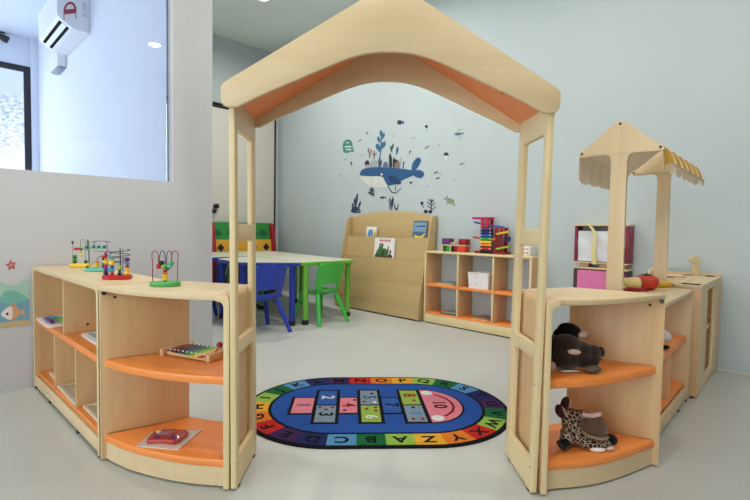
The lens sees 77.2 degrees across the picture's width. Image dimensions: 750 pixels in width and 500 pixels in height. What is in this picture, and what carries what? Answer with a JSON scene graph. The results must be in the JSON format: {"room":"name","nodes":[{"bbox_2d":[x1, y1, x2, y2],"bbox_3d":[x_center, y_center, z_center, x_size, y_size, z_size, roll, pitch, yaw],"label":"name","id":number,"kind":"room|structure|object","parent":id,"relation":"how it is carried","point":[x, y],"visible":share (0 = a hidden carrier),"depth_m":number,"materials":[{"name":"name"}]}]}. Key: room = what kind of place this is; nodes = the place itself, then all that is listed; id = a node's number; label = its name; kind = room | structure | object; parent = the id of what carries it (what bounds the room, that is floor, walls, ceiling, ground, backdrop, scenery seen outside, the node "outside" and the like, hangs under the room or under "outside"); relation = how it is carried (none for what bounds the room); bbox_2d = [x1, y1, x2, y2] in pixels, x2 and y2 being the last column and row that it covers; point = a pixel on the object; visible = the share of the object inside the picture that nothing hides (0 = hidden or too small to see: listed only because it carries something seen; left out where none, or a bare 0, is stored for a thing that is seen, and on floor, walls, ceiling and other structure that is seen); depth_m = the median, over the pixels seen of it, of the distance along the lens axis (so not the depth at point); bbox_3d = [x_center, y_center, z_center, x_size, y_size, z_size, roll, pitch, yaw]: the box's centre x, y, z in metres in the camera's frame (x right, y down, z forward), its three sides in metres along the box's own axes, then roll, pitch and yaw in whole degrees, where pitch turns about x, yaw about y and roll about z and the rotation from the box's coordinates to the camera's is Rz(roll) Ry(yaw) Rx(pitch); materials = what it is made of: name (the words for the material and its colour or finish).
{"room":"children's room","nodes":[
{"label":"children's room","id":0,"kind":"room"},
{"bbox_2d":[0,33,31,150],"bbox_3d":[-7.583,-1.198,4.694,6.950,3.730,0.140,-2,4,-45],"label":"wall","id":1,"kind":"structure","parent":0,"point":[16,50],"depth_m":6.85,"materials":[{"name":"white paint"}]},
{"bbox_2d":[0,61,31,170],"bbox_3d":[-6.699,-1.460,5.506,4.357,2.410,0.100,-2,4,-45],"label":"window","id":2,"kind":"structure","parent":1,"relation":"in","point":[15,91],"depth_m":6.89,"materials":[{"name":"black"}]},
{"bbox_2d":[30,38,39,170],"bbox_3d":[-5.089,-1.263,7.050,0.090,3.730,0.050,-2,4,-45],"label":"trim","id":3,"kind":"structure","parent":1,"relation":"attached to","point":[33,42],"depth_m":6.99,"materials":[{"name":"white paint"}]},
{"bbox_2d":[38,0,165,180],"bbox_3d":[-3.233,-1.160,5.423,0.233,3.730,5.150,-2,4,-45],"label":"wall","id":4,"kind":"structure","parent":0,"point":[104,114],"depth_m":4.58,"materials":[{"name":"white paint"}]},
{"bbox_2d":[49,49,65,74],"bbox_3d":[-3.993,-2.410,5.911,0.098,0.320,0.440,-2,4,-45],"label":"box","id":5,"kind":"object","parent":4,"relation":"attached to","point":[57,61],"visible":0.79,"depth_m":5.82,"materials":[{"name":"white plastic"}]},
{"bbox_2d":[38,0,89,54],"bbox_3d":[-3.498,-2.559,5.270,0.295,0.430,0.952,-2,4,-45],"label":"air conditioner","id":6,"kind":"object","parent":4,"relation":"attached to","point":[63,25],"visible":1,"depth_m":5.04,"materials":[{"name":"white plastic"}]},
{"bbox_2d":[82,1,86,17],"bbox_3d":[-3.093,-2.561,5.003,0.045,0.160,0.001,-2,4,-45],"label":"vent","id":7,"kind":"object","parent":6,"relation":"attached to","point":[84,3],"depth_m":5.00,"materials":[{"name":"white plastic"}]},
{"bbox_2d":[0,0,211,392],"bbox_3d":[-3.831,-0.978,1.109,7.185,3.730,0.120,-2,4,-45],"label":"wall partition","id":8,"kind":"structure","parent":0,"point":[42,213],"depth_m":3.28,"materials":[{"name":"white paint"}]},
{"bbox_2d":[6,260,15,269],"bbox_3d":[-2.147,0.087,2.770,0.051,0.067,0.002,-2,4,-45],"label":"decal","id":9,"kind":"object","parent":8,"relation":"attached to","point":[10,264],"visible":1,"depth_m":2.77},
{"bbox_2d":[0,279,29,327],"bbox_3d":[-2.485,0.318,2.443,1.122,0.294,0.005,-2,4,-45],"label":"mural","id":10,"kind":"object","parent":8,"relation":"attached to","point":[14,299],"visible":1,"depth_m":2.79,"materials":[{"name":"paint"}]},
{"bbox_2d":[166,0,168,181],"bbox_3d":[-3.865,-1.195,1.058,6.673,1.530,0.020,-2,4,-45],"label":"window frame","id":11,"kind":"structure","parent":8,"relation":"in","point":[167,93],"depth_m":3.42,"materials":[{"name":"white metal"}]},
{"bbox_2d":[0,0,359,52],"bbox_3d":[-1.952,-3.008,4.372,18.000,0.104,17.000,1,3,0],"label":"ceiling","id":12,"kind":"structure","parent":0,"point":[270,25],"depth_m":6.17,"materials":[{"name":"paint"}]},
{"bbox_2d":[0,31,9,42],"bbox_3d":[-5.332,-3.046,6.741,0.141,0.146,0.102,0,3,-14],"label":"ceiling spotlight","id":13,"kind":"object","parent":12,"relation":"attached to","point":[4,38],"visible":1,"depth_m":6.72,"materials":[{"name":"black plastic"}]},
{"bbox_2d":[212,34,278,251],"bbox_3d":[-2.455,-1.204,6.706,2.678,3.730,0.120,-2,4,-45],"label":"wall","id":14,"kind":"structure","parent":0,"point":[230,57],"depth_m":6.88,"materials":[{"name":"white paint"}]},
{"bbox_2d":[212,101,275,226],"bbox_3d":[-2.453,-0.716,6.581,2.475,2.765,0.099,-2,4,-45],"label":"door","id":15,"kind":"structure","parent":14,"relation":"in","point":[265,136],"depth_m":7.02,"materials":[{"name":"laminate"}]},
{"bbox_2d":[0,290,749,499],"bbox_3d":[-2.014,0.816,4.542,18.000,0.100,17.000,1,3,0],"label":"floor","id":16,"kind":"structure","parent":0,"point":[704,448],"depth_m":2.13,"materials":[{"name":"grey concrete"}]},
{"bbox_2d":[32,265,162,456],"bbox_3d":[-1.516,0.492,2.534,1.243,0.742,0.310,3,4,44],"label":"open shelf","id":17,"kind":"object","parent":16,"relation":"on","point":[72,292],"visible":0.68,"depth_m":2.49,"materials":[{"name":"brown wood"}]},
{"bbox_2d":[36,314,62,327],"bbox_3d":[-1.842,0.405,2.773,0.215,0.034,0.345,-2,4,-45],"label":"puzzle","id":18,"kind":"object","parent":17,"relation":"on","point":[53,321],"visible":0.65,"depth_m":2.68,"materials":[{"name":"multicoloured wood"}]},
{"bbox_2d":[57,382,75,405],"bbox_3d":[-1.531,0.759,2.550,0.250,0.010,0.385,-2,4,-45],"label":"tray","id":19,"kind":"object","parent":17,"relation":"on","point":[68,390],"visible":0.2,"depth_m":2.53,"materials":[{"name":"plastic"}]},
{"bbox_2d":[69,239,91,266],"bbox_3d":[-1.778,0.018,2.840,0.104,0.167,0.072,0,3,-10],"label":"bead maze","id":20,"kind":"object","parent":17,"relation":"on","point":[74,263],"visible":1,"depth_m":2.83,"materials":[{"name":"yellow paint"}]},
{"bbox_2d":[81,331,96,345],"bbox_3d":[-1.315,0.441,2.359,0.195,0.016,0.390,-2,4,-45],"label":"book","id":21,"kind":"object","parent":17,"relation":"on","point":[90,336],"visible":0.23,"depth_m":2.36,"materials":[{"name":"white paper"}]},
{"bbox_2d":[83,402,96,420],"bbox_3d":[-1.224,0.776,2.278,0.250,0.010,0.360,-2,4,-45],"label":"tray","id":22,"kind":"object","parent":17,"relation":"on","point":[91,409],"visible":0.14,"depth_m":2.28,"materials":[{"name":"plastic"}]},
{"bbox_2d":[84,241,110,270],"bbox_3d":[-1.532,0.032,2.605,0.126,0.168,0.072,0,3,-10],"label":"bead maze","id":23,"kind":"object","parent":17,"relation":"on","point":[96,268],"visible":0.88,"depth_m":2.59,"materials":[{"name":"teal paint"}]},
{"bbox_2d":[102,249,131,279],"bbox_3d":[-1.223,0.065,2.229,0.121,0.144,0.078,0,3,-12],"label":"bead maze","id":24,"kind":"object","parent":17,"relation":"on","point":[120,276],"visible":1,"depth_m":2.21,"materials":[{"name":"red paint"}]},
{"bbox_2d":[98,281,247,488],"bbox_3d":[-0.819,0.526,1.996,0.653,0.745,0.360,2,3,16],"label":"shelf","id":25,"kind":"object","parent":16,"relation":"on","point":[143,391],"visible":0.86,"depth_m":1.98,"materials":[{"name":"brown wood"}]},
{"bbox_2d":[149,250,180,286],"bbox_3d":[-0.883,0.077,1.978,0.124,0.150,0.076,1,3,-8],"label":"bead maze","id":26,"kind":"object","parent":25,"relation":"on","point":[165,283],"visible":1,"depth_m":1.97,"materials":[{"name":"green wood"}]},
{"bbox_2d":[137,429,201,449],"bbox_3d":[-0.850,0.770,1.940,0.208,0.031,0.180,1,3,-3],"label":"toy","id":27,"kind":"object","parent":25,"relation":"on","point":[171,439],"visible":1,"depth_m":1.91,"materials":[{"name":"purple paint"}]},
{"bbox_2d":[160,341,222,362],"bbox_3d":[-0.777,0.444,2.067,0.268,0.034,0.180,2,3,25],"label":"xylophone","id":28,"kind":"object","parent":25,"relation":"on","point":[207,353],"visible":0.86,"depth_m":2.04,"materials":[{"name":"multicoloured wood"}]},
{"bbox_2d":[215,342,222,351],"bbox_3d":[-0.678,0.423,2.044,0.027,0.028,0.117,0,3,-15],"label":"mallet","id":29,"kind":"object","parent":28,"relation":"on","point":[219,344],"visible":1,"depth_m":2.08,"materials":[{"name":"red paint"}]},
{"bbox_2d":[212,301,222,316],"bbox_3d":[-1.808,0.429,4.928,0.488,0.658,0.435,-1,3,-40],"label":"child chair","id":30,"kind":"object","parent":16,"relation":"on","point":[214,307],"visible":0.02,"depth_m":5.18,"materials":[{"name":"blue plastic"}]},
{"bbox_2d":[212,252,247,283],"bbox_3d":[-2.023,0.380,5.895,0.609,0.650,1.103,-1,3,-38],"label":"table","id":31,"kind":"object","parent":16,"relation":"on","point":[215,255],"visible":0.17,"depth_m":5.88,"materials":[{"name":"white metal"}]},
{"bbox_2d":[212,222,276,292],"bbox_3d":[-1.942,0.127,6.953,1.030,1.065,0.230,-2,4,-45],"label":"cabinet","id":32,"kind":"object","parent":16,"relation":"on","point":[265,232],"visible":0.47,"depth_m":6.86,"materials":[{"name":"multicoloured wood"}]},
{"bbox_2d":[218,256,299,325],"bbox_3d":[-1.325,0.429,5.064,0.542,0.650,1.167,-1,3,-38],"label":"table","id":33,"kind":"object","parent":16,"relation":"on","point":[242,261],"visible":0.52,"depth_m":4.78,"materials":[{"name":"blue plastic"}]},
{"bbox_2d":[226,251,297,307],"bbox_3d":[-1.550,0.365,6.414,0.743,0.650,1.141,-1,3,-38],"label":"table","id":34,"kind":"object","parent":16,"relation":"on","point":[258,253],"visible":0.22,"depth_m":6.28,"materials":[{"name":"beige wood"}]},
{"bbox_2d":[256,265,291,331],"bbox_3d":[-1.105,0.458,4.536,0.435,0.658,0.488,-1,3,-41],"label":"child chair","id":35,"kind":"object","parent":16,"relation":"on","point":[268,277],"visible":0.75,"depth_m":4.43,"materials":[{"name":"blue plastic"}]},
{"bbox_2d":[256,254,353,324],"bbox_3d":[-0.852,0.416,5.521,0.743,0.650,1.279,-1,3,-38],"label":"table","id":36,"kind":"object","parent":16,"relation":"on","point":[305,261],"visible":0.7,"depth_m":5.33,"materials":[{"name":"green plastic"}]},
{"bbox_2d":[295,262,348,326],"bbox_3d":[-0.588,0.443,5.057,0.488,0.658,0.435,3,3,43],"label":"child chair","id":37,"kind":"object","parent":16,"relation":"on","point":[330,272],"visible":0.9,"depth_m":4.92,"materials":[{"name":"green plastic"}]},
{"bbox_2d":[256,377,506,448],"bbox_3d":[0.012,0.877,2.647,1.472,0.012,1.016,1,3,-3],"label":"rug","id":38,"kind":"object","parent":16,"relation":"on","point":[328,412],"visible":0.97,"depth_m":2.52,"materials":[{"name":"carpet"}]},
{"bbox_2d":[334,211,436,320],"bbox_3d":[0.086,0.137,5.686,0.308,1.223,1.410,-2,4,-45],"label":"book display","id":39,"kind":"object","parent":16,"relation":"on","point":[394,287],"visible":0.8,"depth_m":5.59,"materials":[{"name":"brown wood"}]},
{"bbox_2d":[366,227,376,236],"bbox_3d":[-0.045,-0.204,5.941,0.175,0.180,0.036,3,4,45],"label":"picture book","id":40,"kind":"object","parent":39,"relation":"on","point":[371,231],"visible":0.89,"depth_m":5.93,"materials":[{"name":"white paper"}]},
{"bbox_2d":[367,229,372,236],"bbox_3d":[-0.060,-0.200,5.944,0.016,0.126,0.100,-2,4,-45],"label":"picture","id":41,"kind":"object","parent":40,"relation":"attached to","point":[369,231],"depth_m":5.95},
{"bbox_2d":[373,238,395,257],"bbox_3d":[0.113,-0.017,5.672,0.040,0.255,0.335,-2,4,-45],"label":"picture book","id":42,"kind":"object","parent":39,"relation":"on","point":[383,247],"visible":1,"depth_m":5.66,"materials":[{"name":"paper"}]},
{"bbox_2d":[412,221,427,237],"bbox_3d":[0.516,-0.207,5.383,0.045,0.255,0.205,-2,4,-45],"label":"picture book","id":43,"kind":"object","parent":39,"relation":"on","point":[420,228],"visible":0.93,"depth_m":5.37,"materials":[{"name":"blue paper"}]},
{"bbox_2d":[221,0,560,492],"bbox_3d":[0.048,-0.024,1.897,1.230,1.881,0.355,1,3,0],"label":"arch","id":44,"kind":"object","parent":16,"relation":"on","point":[412,42],"visible":1,"depth_m":1.76,"materials":[{"name":"brown wood"}]},
{"bbox_2d":[423,250,537,337],"bbox_3d":[1.061,0.419,4.749,0.275,0.775,1.225,-2,4,-45],"label":"cubby shelf","id":45,"kind":"object","parent":16,"relation":"on","point":[498,325],"visible":0.8,"depth_m":4.78,"materials":[{"name":"brown wood"}]},
{"bbox_2d":[436,281,456,285],"bbox_3d":[0.797,0.355,5.002,0.200,0.018,0.210,-2,4,-45],"label":"puzzle","id":46,"kind":"object","parent":45,"relation":"on","point":[450,283],"visible":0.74,"depth_m":4.96,"materials":[{"name":"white wood"}]},
{"bbox_2d":[440,310,455,315],"bbox_3d":[0.824,0.665,4.984,0.200,0.018,0.180,-2,4,-45],"label":"puzzle","id":47,"kind":"object","parent":45,"relation":"on","point":[448,312],"visible":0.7,"depth_m":4.94,"materials":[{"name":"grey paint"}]},
{"bbox_2d":[441,238,469,251],"bbox_3d":[0.853,-0.051,4.962,0.100,0.138,0.300,-2,4,-45],"label":"blocks","id":48,"kind":"object","parent":45,"relation":"on","point":[448,244],"visible":0.98,"depth_m":4.92,"materials":[{"name":"multicoloured wood"}]},
{"bbox_2d":[467,271,491,289],"bbox_3d":[1.082,0.299,4.693,0.209,0.168,0.243,-2,4,-45],"label":"storage bin","id":49,"kind":"object","parent":45,"relation":"on","point":[482,280],"visible":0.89,"depth_m":4.62,"materials":[{"name":"white plastic"}]},
{"bbox_2d":[472,315,490,320],"bbox_3d":[1.103,0.680,4.704,0.200,0.022,0.170,-2,4,-45],"label":"puzzle","id":50,"kind":"object","parent":45,"relation":"on","point":[480,317],"visible":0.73,"depth_m":4.66,"materials":[{"name":"brown wood"}]},
{"bbox_2d":[472,217,510,254],"bbox_3d":[1.161,-0.144,4.645,0.168,0.362,0.426,-2,4,-45],"label":"toy","id":51,"kind":"object","parent":45,"relation":"on","point":[486,238],"visible":1,"depth_m":4.60,"materials":[{"name":"multicoloured wood"}]},
{"bbox_2d":[523,246,535,255],"bbox_3d":[1.424,0.007,4.447,0.121,0.085,0.150,-2,4,-45],"label":"storage box","id":52,"kind":"object","parent":45,"relation":"on","point":[528,250],"visible":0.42,"depth_m":4.38,"materials":[{"name":"white cardboard"}]},
{"bbox_2d":[515,287,665,494],"bbox_3d":[0.885,0.553,2.011,0.645,0.745,0.348,0,3,-20],"label":"shelf","id":53,"kind":"object","parent":16,"relation":"on","point":[629,326],"visible":0.9,"depth_m":2.00,"materials":[{"name":"brown wood"}]},
{"bbox_2d":[551,323,604,372],"bbox_3d":[0.803,0.399,1.938,0.270,0.187,0.142,1,3,11],"label":"mole","id":54,"kind":"object","parent":53,"relation":"on","point":[567,351],"visible":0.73,"depth_m":1.90},
{"bbox_2d":[555,397,617,451],"bbox_3d":[0.869,0.716,1.940,0.258,0.193,0.132,1,3,0],"label":"giraffe","id":55,"kind":"object","parent":53,"relation":"on","point":[581,428],"visible":1,"depth_m":1.91},
{"bbox_2d":[573,224,634,289],"bbox_3d":[1.916,0.318,3.981,0.150,1.073,0.440,-2,4,-45],"label":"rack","id":56,"kind":"object","parent":16,"relation":"on","point":[591,240],"visible":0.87,"depth_m":3.96,"materials":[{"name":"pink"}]},
{"bbox_2d":[578,120,704,433],"bbox_3d":[1.450,0.148,2.571,0.439,1.523,0.965,3,3,42],"label":"market stall","id":57,"kind":"object","parent":16,"relation":"on","point":[622,150],"visible":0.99,"depth_m":2.53,"materials":[{"name":"brown wood"}]},
{"bbox_2d":[623,277,641,287],"bbox_3d":[1.434,0.192,2.692,0.172,0.076,0.076,1,3,8],"label":"squash","id":58,"kind":"object","parent":57,"relation":"on","point":[636,282],"visible":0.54,"depth_m":2.66,"materials":[{"name":"beige plastic"}]},
{"bbox_2d":[623,287,648,291],"bbox_3d":[1.454,0.221,2.629,0.141,0.028,0.031,1,3,5],"label":"toy chilli","id":59,"kind":"object","parent":57,"relation":"on","point":[631,289],"visible":0.94,"depth_m":2.62,"materials":[{"name":"red paint"}]},
{"bbox_2d":[635,273,659,289],"bbox_3d":[1.606,0.182,2.775,0.141,0.098,0.144,1,3,0],"label":"tomato","id":60,"kind":"object","parent":57,"relation":"on","point":[649,282],"visible":0.8,"depth_m":2.72,"materials":[{"name":"red plastic"}]},
{"bbox_2d":[623,287,693,307],"bbox_3d":[1.454,0.249,2.573,0.355,0.022,0.919,3,3,42],"label":"countertop","id":61,"kind":"structure","parent":57,"relation":"on","point":[673,295],"depth_m":2.63,"materials":[{"name":"brown wood"}]},
{"bbox_2d":[658,281,673,286],"bbox_3d":[1.734,0.206,2.886,0.182,0.040,0.054,2,3,24],"label":"banana","id":62,"kind":"object","parent":57,"relation":"on","point":[662,283],"visible":0.52,"depth_m":2.85,"materials":[{"name":"yellow plastic"}]},
{"bbox_2d":[662,329,672,348],"bbox_3d":[1.486,0.455,2.526,0.178,0.137,0.144,0,3,-20],"label":"penguin","id":63,"kind":"object","parent":57,"relation":"on","point":[667,336],"visible":0.05,"depth_m":2.48},
{"bbox_2d":[659,380,683,412],"bbox_3d":[1.438,0.813,2.605,0.315,0.018,0.919,3,3,42],"label":"shelf","id":64,"kind":"object","parent":57,"relation":"attached to","point":[675,385],"depth_m":2.63,"materials":[{"name":"orange laminate"}]},
{"bbox_2d":[663,334,685,360],"bbox_3d":[1.442,0.539,2.593,0.315,0.036,0.919,3,3,42],"label":"shelf","id":65,"kind":"object","parent":57,"relation":"attached to","point":[678,339],"depth_m":2.65,"materials":[{"name":"orange laminate"}]},
{"bbox_2d":[647,256,721,397],"bbox_3d":[2.103,0.470,3.260,0.374,0.839,0.855,3,3,42],"label":"play kitchen","id":66,"kind":"object","parent":16,"relation":"on","point":[706,287],"visible":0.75,"depth_m":3.05,"materials":[{"name":"brown wood"}]},
{"bbox_2d":[667,274,684,277],"bbox_3d":[2.108,0.184,3.345,0.170,0.014,0.170,3,3,42],"label":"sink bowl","id":67,"kind":"object","parent":66,"relation":"on","point":[668,275],"depth_m":3.28,"materials":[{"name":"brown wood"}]},
{"bbox_2d":[667,276,693,282],"bbox_3d":[1.962,0.195,3.113,0.376,0.009,0.385,1,3,0],"label":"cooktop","id":68,"kind":"object","parent":66,"relation":"in","point":[673,279],"depth_m":3.11,"materials":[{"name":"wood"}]},
{"bbox_2d":[667,273,720,288],"bbox_3d":[2.102,0.207,3.239,0.367,0.022,0.834,3,3,42],"label":"countertop","id":69,"kind":"structure","parent":66,"relation":"on","point":[705,281],"depth_m":3.05,"materials":[{"name":"brown wood"}]},
{"bbox_2d":[688,256,699,275],"bbox_3d":[2.370,0.117,3.493,0.071,0.144,0.026,1,3,2],"label":"tap","id":70,"kind":"object","parent":66,"relation":"on","point":[695,260],"depth_m":3.48,"materials":[{"name":"brown wood"}]},
{"bbox_2d":[706,319,710,329],"bbox_3d":[2.106,0.521,3.258,0.314,0.018,0.811,3,3,42],"label":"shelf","id":71,"kind":"object","parent":66,"relation":"attached to","point":[708,320],"depth_m":3.29,"materials":[{"name":"brown wood"}]},
{"bbox_2d":[278,0,749,373],"bbox_3d":[1.351,-1.054,4.708,0.120,3.730,8.093,-2,4,-45],"label":"wall","id":72,"kind":"structure","parent":0,"point":[677,72],"depth_m":4.25,"materials":[{"name":"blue paint"}]},
{"bbox_2d":[343,140,353,152],"bbox_3d":[-0.356,-1.398,6.319,0.002,0.179,0.239,-2,4,-45],"label":"decal","id":73,"kind":"object","parent":72,"relation":"attached to","point":[347,144],"visible":1,"depth_m":6.33},
{"bbox_2d":[351,193,360,212],"bbox_3d":[-0.254,-0.623,6.238,0.003,0.265,0.192,-2,4,-45],"label":"decal","id":74,"kind":"object","parent":72,"relation":"attached to","point":[355,209],"visible":1,"depth_m":6.23,"materials":[{"name":"paint"}]},
{"bbox_2d":[360,130,423,192],"bbox_3d":[0.184,-1.097,5.785,0.005,0.799,1.087,-2,4,-45],"label":"decal","id":75,"kind":"object","parent":72,"relation":"attached to","point":[374,175],"visible":1,"depth_m":5.84,"materials":[{"name":"paint"}]},
{"bbox_2d":[388,197,397,209],"bbox_3d":[0.221,-0.571,5.764,0.002,0.171,0.180,-2,4,-45],"label":"decal","id":76,"kind":"object","parent":72,"relation":"attached to","point":[390,202],"visible":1,"depth_m":5.78},
{"bbox_2d":[424,199,435,212],"bbox_3d":[0.625,-0.502,5.361,0.004,0.163,0.172,-2,4,-45],"label":"decal","id":77,"kind":"object","parent":72,"relation":"attached to","point":[431,201],"visible":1,"depth_m":5.35},
{"bbox_2d":[444,152,448,160],"bbox_3d":[0.785,-1.032,5.187,0.001,0.090,0.071,-2,4,-45],"label":"decal","id":78,"kind":"object","parent":72,"relation":"attached to","point":[446,155],"visible":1,"depth_m":5.18},
{"bbox_2d":[444,196,454,205],"bbox_3d":[0.818,-0.539,5.167,0.003,0.115,0.153,-2,4,-45],"label":"decal","id":79,"kind":"object","parent":72,"relation":"attached to","point":[449,200],"visible":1,"depth_m":5.17},
{"bbox_2d":[283,290,749,375],"bbox_3d":[1.274,0.804,4.748,0.006,0.012,8.080,-2,4,-45],"label":"baseboard","id":80,"kind":"structure","parent":72,"relation":"attached to","point":[283,290],"depth_m":3.44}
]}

